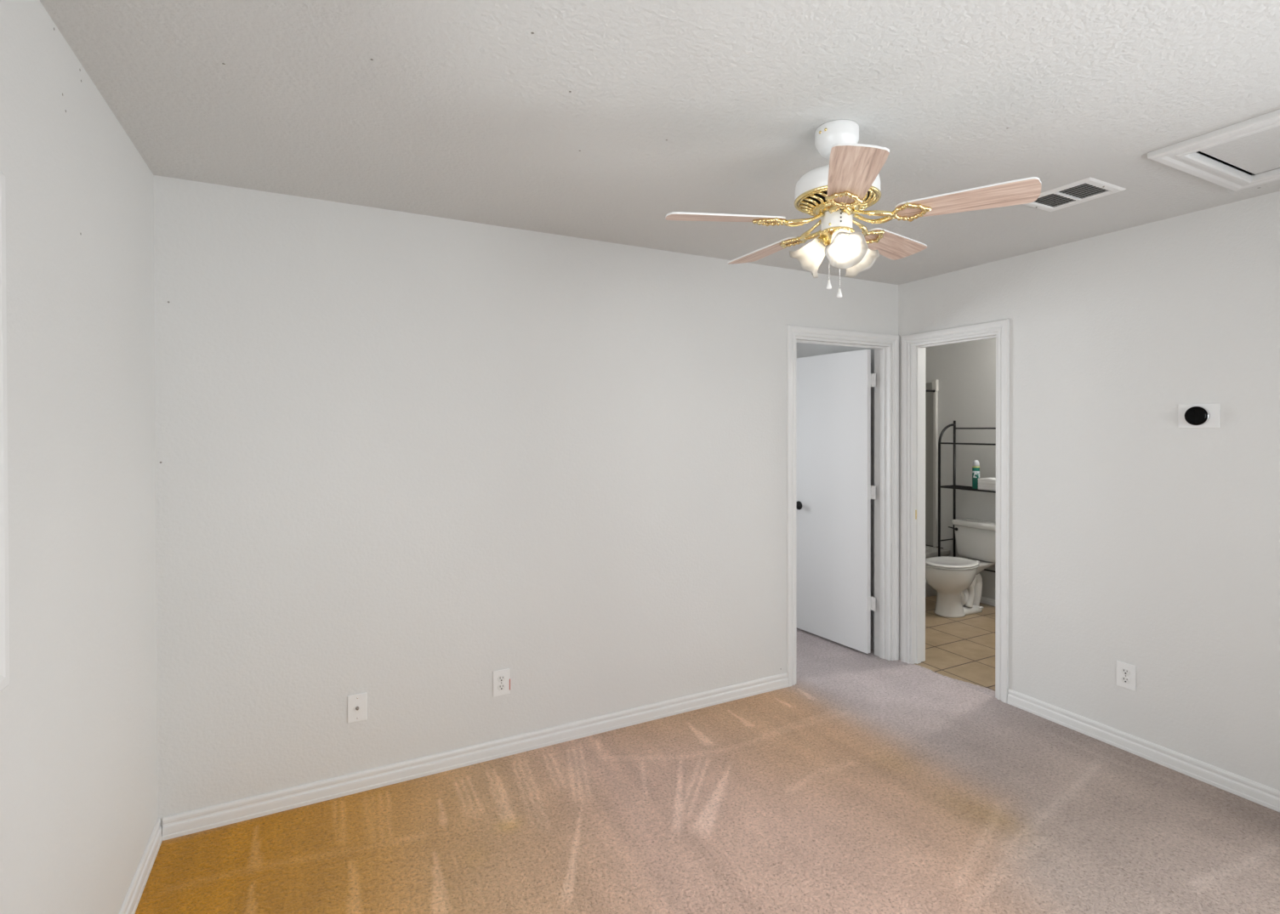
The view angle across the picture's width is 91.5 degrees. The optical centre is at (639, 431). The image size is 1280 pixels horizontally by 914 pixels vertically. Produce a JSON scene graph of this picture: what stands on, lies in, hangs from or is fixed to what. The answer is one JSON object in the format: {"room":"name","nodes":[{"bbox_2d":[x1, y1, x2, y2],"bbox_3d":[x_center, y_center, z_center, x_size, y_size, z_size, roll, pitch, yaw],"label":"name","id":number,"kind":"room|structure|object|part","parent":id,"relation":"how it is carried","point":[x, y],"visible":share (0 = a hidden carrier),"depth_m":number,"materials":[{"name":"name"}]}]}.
{"room":"empty bedroom","nodes":[
{"label":"empty bedroom","id":0,"kind":"room"},
{"bbox_2d":[0,0,158,913],"bbox_3d":[-0.953,0.292,0.568,0.115,2.440,3.808,0,0,-27],"label":"wall","id":1,"kind":"structure","parent":0,"point":[79,802],"depth_m":1.52,"materials":[{"name":"paint"}]},
{"bbox_2d":[0,170,9,692],"bbox_3d":[-1.010,0.000,0.707,0.116,0.961,0.980,0,0,-27],"label":"window","id":2,"kind":"structure","parent":1,"relation":"in","point":[4,611],"depth_m":1.15,"materials":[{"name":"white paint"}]},
{"bbox_2d":[119,818,162,913],"bbox_3d":[-0.920,1.471,0.656,0.016,0.080,3.694,0,0,-27],"label":"baseboard","id":3,"kind":"structure","parent":1,"relation":"attached to","point":[133,897],"depth_m":2.06,"materials":[{"name":"white paint"}]},
{"bbox_2d":[153,175,898,826],"bbox_3d":[-0.122,0.273,3.202,4.005,2.440,0.115,0,0,-27],"label":"wall","id":4,"kind":"structure","parent":0,"point":[404,461],"depth_m":2.75,"materials":[{"name":"paint"}]},
{"bbox_2d":[347,693,367,723],"bbox_3d":[-1.174,1.150,2.591,0.074,0.114,0.018,0,0,-27],"label":"cable jack","id":5,"kind":"object","parent":4,"relation":"attached to","point":[357,704],"visible":1,"depth_m":2.59,"materials":[{"name":"white plastic"}]},
{"bbox_2d":[162,672,788,841],"bbox_3d":[-0.446,1.455,2.969,2.948,0.080,0.016,0,0,-27],"label":"baseboard","id":6,"kind":"structure","parent":4,"relation":"attached to","point":[203,819],"depth_m":2.74,"materials":[{"name":"white paint"}]},
{"bbox_2d":[492,668,510,697],"bbox_3d":[-0.638,1.156,2.873,0.080,0.118,0.008,0,0,-27],"label":"wall outlet","id":7,"kind":"object","parent":4,"relation":"attached to","point":[501,680],"visible":1,"depth_m":2.87,"materials":[{"name":"white plastic"}]},
{"bbox_2d":[497,683,505,690],"bbox_3d":[-0.637,1.175,2.871,0.034,0.028,0.003,0,0,-27],"label":"receptacle","id":8,"kind":"object","parent":7,"relation":"attached to","point":[500,686],"depth_m":2.87,"materials":[{"name":"white plastic"}]},
{"bbox_2d":[497,675,505,682],"bbox_3d":[-0.637,1.136,2.870,0.034,0.028,0.003,0,0,-27],"label":"receptacle","id":9,"kind":"object","parent":7,"relation":"attached to","point":[500,678],"depth_m":2.87,"materials":[{"name":"white plastic"}]},
{"bbox_2d":[796,349,876,654],"bbox_3d":[1.342,0.459,4.408,0.165,2.014,0.739,0,0,-31],"label":"door","id":10,"kind":"structure","parent":4,"relation":"in","point":[834,491],"depth_m":4.35,"materials":[{"name":"paint"}]},
{"bbox_3d":[1.154,0.547,4.619,0.065,0.064,0.064,0,0,-31],"label":"knob","id":11,"kind":"part","parent":10,"relation":"part of","materials":[{"name":"black metal"}]},
{"bbox_2d":[786,324,898,687],"bbox_3d":[1.243,0.430,3.904,0.930,2.112,0.142,0,0,-27],"label":"trim","id":12,"kind":"structure","parent":4,"relation":"attached to","point":[886,356],"depth_m":4.04,"materials":[{"name":"white paint"}]},
{"bbox_2d":[39,0,1279,284],"bbox_3d":[0.190,-0.994,2.708,4.119,0.101,6.578,0,0,-27],"label":"ceiling","id":13,"kind":"structure","parent":0,"point":[596,120],"depth_m":1.77,"materials":[{"name":"grey paint"}]},
{"bbox_2d":[665,119,1041,297],"bbox_3d":[0.603,-0.678,1.972,1.034,0.522,1.006,0,0,-27],"label":"ceiling fan","id":14,"kind":"object","parent":13,"relation":"hanging from","point":[833,192],"visible":1,"depth_m":1.87,"materials":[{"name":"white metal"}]},
{"bbox_3d":[0.260,-0.654,1.906,0.364,0.006,0.129,0,11,-6],"label":"blade","id":15,"kind":"part","parent":14,"relation":"part of","materials":[{"name":"brown wood"}]},
{"bbox_3d":[0.461,-0.657,2.261,0.129,0.006,0.364,-12,5,-25],"label":"blade","id":16,"kind":"part","parent":14,"relation":"part of","materials":[{"name":"brown wood"}]},
{"bbox_3d":[0.530,-0.552,1.986,0.113,0.125,0.123,0,0,-27],"label":"lamp shade","id":17,"kind":"part","parent":14,"relation":"part of","materials":[{"name":"white glass"}]},
{"bbox_3d":[0.589,-0.459,1.943,0.017,0.027,0.017,0,0,-27],"label":"chain pull","id":18,"kind":"part","parent":14,"relation":"part of","materials":[{"name":"white plastic"}]},
{"bbox_3d":[0.619,-0.430,1.934,0.017,0.027,0.017,0,0,-27],"label":"chain pull","id":19,"kind":"part","parent":14,"relation":"part of","materials":[{"name":"white plastic"}]},
{"bbox_3d":[0.606,-0.565,1.866,0.054,0.066,0.064,0,0,-27],"label":"light bulb","id":20,"kind":"part","parent":14,"relation":"part of","materials":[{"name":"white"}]},
{"bbox_3d":[0.601,-0.551,1.848,0.113,0.125,0.123,0,0,-27],"label":"lamp shade","id":21,"kind":"part","parent":14,"relation":"part of","materials":[{"name":"white glass"}]},
{"bbox_3d":[0.541,-0.652,1.594,0.129,0.006,0.364,10,3,11],"label":"blade","id":22,"kind":"part","parent":14,"relation":"part of","materials":[{"name":"brown wood"}]},
{"bbox_3d":[0.693,-0.552,1.990,0.123,0.125,0.113,0,0,2],"label":"lamp shade","id":23,"kind":"part","parent":14,"relation":"part of","materials":[{"name":"white glass"}]},
{"bbox_3d":[0.872,-0.657,2.181,0.364,0.006,0.129,0,-10,-43],"label":"blade","id":24,"kind":"part","parent":14,"relation":"part of","materials":[{"name":"brown wood"}]},
{"bbox_3d":[0.920,-0.654,1.766,0.364,0.006,0.129,0,-10,30],"label":"blade","id":25,"kind":"part","parent":14,"relation":"part of","materials":[{"name":"brown wood"}]},
{"bbox_2d":[1022,176,1126,211],"bbox_3d":[1.714,-0.971,2.495,0.252,0.070,0.285,0,0,-27],"label":"ceiling vent","id":26,"kind":"object","parent":13,"relation":"in","point":[1100,185],"visible":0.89,"depth_m":2.49,"materials":[{"name":"white metal"}]},
{"bbox_2d":[1147,108,1279,191],"bbox_3d":[2.195,-0.945,1.883,0.648,0.054,0.842,0,0,-27],"label":"attic hatch","id":27,"kind":"object","parent":13,"relation":"attached to","point":[1252,145],"visible":0.99,"depth_m":2.10,"materials":[{"name":"white paint"}]},
{"bbox_3d":[2.197,-0.948,1.880,0.484,0.012,0.672,0,0,-27],"label":"panel","id":28,"kind":"part","parent":27,"relation":"part of","materials":[{"name":"white paint"}]},
{"bbox_2d":[134,627,1279,913],"bbox_3d":[0.112,1.496,2.677,4.078,0.001,6.440,0,0,-27],"label":"floor","id":29,"kind":"structure","parent":0,"point":[869,783],"depth_m":2.36,"materials":[{"name":"carpet"}]},
{"bbox_2d":[911,595,995,697],"bbox_3d":[2.475,1.519,4.558,1.847,0.081,3.420,0,0,-27],"label":"floor","id":30,"kind":"structure","parent":0,"point":[963,649],"depth_m":4.29,"materials":[{"name":"beige tile"}]},
{"bbox_2d":[925,545,950,597],"bbox_3d":[1.956,1.275,5.657,1.528,0.403,0.783,0,0,-27],"label":"bathtub","id":31,"kind":"object","parent":30,"relation":"on","point":[930,551],"visible":0.15,"depth_m":5.59,"materials":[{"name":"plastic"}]},
{"bbox_2d":[925,379,943,548],"bbox_3d":[1.906,0.295,5.662,1.606,1.554,0.718,0,0,-27],"label":"tub surround","id":32,"kind":"object","parent":31,"relation":"on","point":[931,398],"visible":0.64,"depth_m":5.82,"materials":[{"name":"grey plastic"}]},
{"bbox_3d":[2.594,0.303,6.069,0.009,1.527,0.624,0,0,-27],"label":"panel","id":33,"kind":"part","parent":32,"relation":"part of","materials":[{"name":"grey plastic"}]},
{"bbox_2d":[925,389,935,392],"bbox_3d":[2.017,-0.373,5.402,1.572,0.026,0.026,0,0,-27],"label":"shower rod","id":34,"kind":"object","parent":32,"relation":"attached to","point":[926,390],"visible":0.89,"depth_m":5.73,"materials":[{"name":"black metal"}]},
{"bbox_2d":[925,517,995,618],"bbox_3d":[2.645,1.119,5.137,0.747,0.720,0.456,0,0,-27],"label":"toilet","id":35,"kind":"object","parent":30,"relation":"on","point":[957,582],"visible":0.9,"depth_m":5.07,"materials":[{"name":"white ceramic"}]},
{"bbox_3d":[2.513,1.076,5.064,0.444,0.015,0.376,0,0,-27],"label":"seat","id":36,"kind":"part","parent":35,"relation":"part of","materials":[{"name":"white plastic"}]},
{"bbox_3d":[2.517,1.058,5.066,0.450,0.016,0.372,0,0,-27],"label":"seat lid","id":37,"kind":"part","parent":35,"relation":"part of","materials":[{"name":"white plastic"}]},
{"bbox_3d":[2.881,0.781,5.252,0.219,0.046,0.448,0,0,-27],"label":"tank lid","id":38,"kind":"part","parent":35,"relation":"part of","materials":[{"name":"white ceramic"}]},
{"bbox_3d":[2.887,0.940,5.256,0.198,0.270,0.418,0,0,-27],"label":"tank","id":39,"kind":"part","parent":35,"relation":"part of","materials":[{"name":"white ceramic"}]},
{"bbox_2d":[938,420,995,573],"bbox_3d":[2.850,0.688,5.239,0.220,1.572,0.628,0,0,-27],"label":"storage rack","id":40,"kind":"object","parent":30,"relation":"on","point":[953,486],"visible":0.44,"depth_m":5.46,"materials":[{"name":"black metal"}]},
{"bbox_3d":[2.706,0.700,5.507,0.210,1.545,0.020,0,0,-27],"label":"post","id":41,"kind":"part","parent":40,"relation":"part of","materials":[{"name":"black metal"}]},
{"bbox_3d":[2.800,0.686,5.555,0.020,1.572,0.020,0,0,-27],"label":"post","id":42,"kind":"part","parent":40,"relation":"part of","materials":[{"name":"black metal"}]},
{"bbox_3d":[2.848,0.036,5.235,0.214,0.142,0.607,0,0,-27],"label":"rail","id":43,"kind":"part","parent":40,"relation":"part of","materials":[{"name":"black metal"}]},
{"bbox_2d":[939,484,995,493],"bbox_3d":[2.850,0.482,5.238,0.215,0.014,0.622,0,0,-27],"label":"shelf","id":44,"kind":"object","parent":40,"relation":"attached to","point":[953,486],"depth_m":5.35,"materials":[{"name":"black metal"}]},
{"bbox_2d":[972,460,979,489],"bbox_3d":[2.827,0.359,5.248,0.058,0.240,0.058,0,0,-27],"label":"spray can","id":45,"kind":"object","parent":40,"relation":"on","point":[975,465],"visible":0.97,"depth_m":5.23,"materials":[{"name":"green metal"}]},
{"bbox_2d":[978,477,995,491],"bbox_3d":[2.887,0.429,5.133,0.112,0.102,0.154,0,0,-27],"label":"stack","id":46,"kind":"object","parent":40,"relation":"on","point":[987,484],"visible":0.71,"depth_m":5.10,"materials":[{"name":"white paper"}]},
{"bbox_2d":[925,338,995,599],"bbox_3d":[3.220,0.255,4.991,0.114,2.440,3.320,0,0,-27],"label":"wall","id":47,"kind":"structure","parent":0,"point":[965,372],"depth_m":5.51,"materials":[{"name":"paint"}]},
{"bbox_2d":[979,597,995,606],"bbox_3d":[3.366,1.455,4.578,0.016,0.052,2.440,0,0,-27],"label":"baseboard","id":48,"kind":"structure","parent":47,"relation":"attached to","point":[984,600],"depth_m":5.33,"materials":[{"name":"white paint"}]},
{"bbox_2d":[796,191,1279,790],"bbox_3d":[1.972,0.267,3.633,0.114,2.440,6.350,0,0,-27],"label":"wall","id":49,"kind":"structure","parent":0,"point":[1146,542],"depth_m":2.84,"materials":[{"name":"paint"}]},
{"bbox_2d":[870,637,874,650],"bbox_3d":[1.032,1.437,5.327,0.016,0.080,2.490,0,0,-27],"label":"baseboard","id":50,"kind":"structure","parent":49,"relation":"attached to","point":[872,638],"depth_m":4.25,"materials":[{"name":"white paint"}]},
{"bbox_2d":[900,318,1009,703],"bbox_3d":[1.909,0.433,3.753,0.142,2.106,0.704,0,0,-27],"label":"trim","id":51,"kind":"structure","parent":49,"relation":"attached to","point":[913,514],"depth_m":3.98,"materials":[{"name":"white paint"}]},
{"bbox_2d":[1116,660,1136,691],"bbox_3d":[2.275,1.143,2.920,0.008,0.118,0.078,0,0,-27],"label":"wall outlet","id":52,"kind":"object","parent":49,"relation":"attached to","point":[1126,673],"visible":1,"depth_m":2.92,"materials":[{"name":"white plastic"}]},
{"bbox_2d":[1120,676,1130,683],"bbox_3d":[2.273,1.162,2.920,0.003,0.028,0.034,0,0,-27],"label":"receptacle","id":53,"kind":"object","parent":52,"relation":"attached to","point":[1123,679],"depth_m":2.92,"materials":[{"name":"white plastic"}]},
{"bbox_2d":[1120,668,1130,675],"bbox_3d":[2.273,1.123,2.919,0.003,0.028,0.034,0,0,-27],"label":"receptacle","id":54,"kind":"object","parent":52,"relation":"attached to","point":[1123,671],"depth_m":2.92,"materials":[{"name":"white plastic"}]},
{"bbox_2d":[1006,688,1279,813],"bbox_3d":[2.278,1.451,2.910,0.016,0.080,1.141,0,0,-27],"label":"baseboard","id":55,"kind":"structure","parent":49,"relation":"attached to","point":[1261,794],"depth_m":2.81,"materials":[{"name":"white paint"}]},
{"bbox_2d":[1177,403,1220,427],"bbox_3d":[2.383,-0.068,2.669,0.036,0.104,0.142,0,0,-27],"label":"thermostat","id":56,"kind":"object","parent":49,"relation":"attached to","point":[1190,415],"visible":1,"depth_m":2.65,"materials":[{"name":"white plastic"}]}
]}

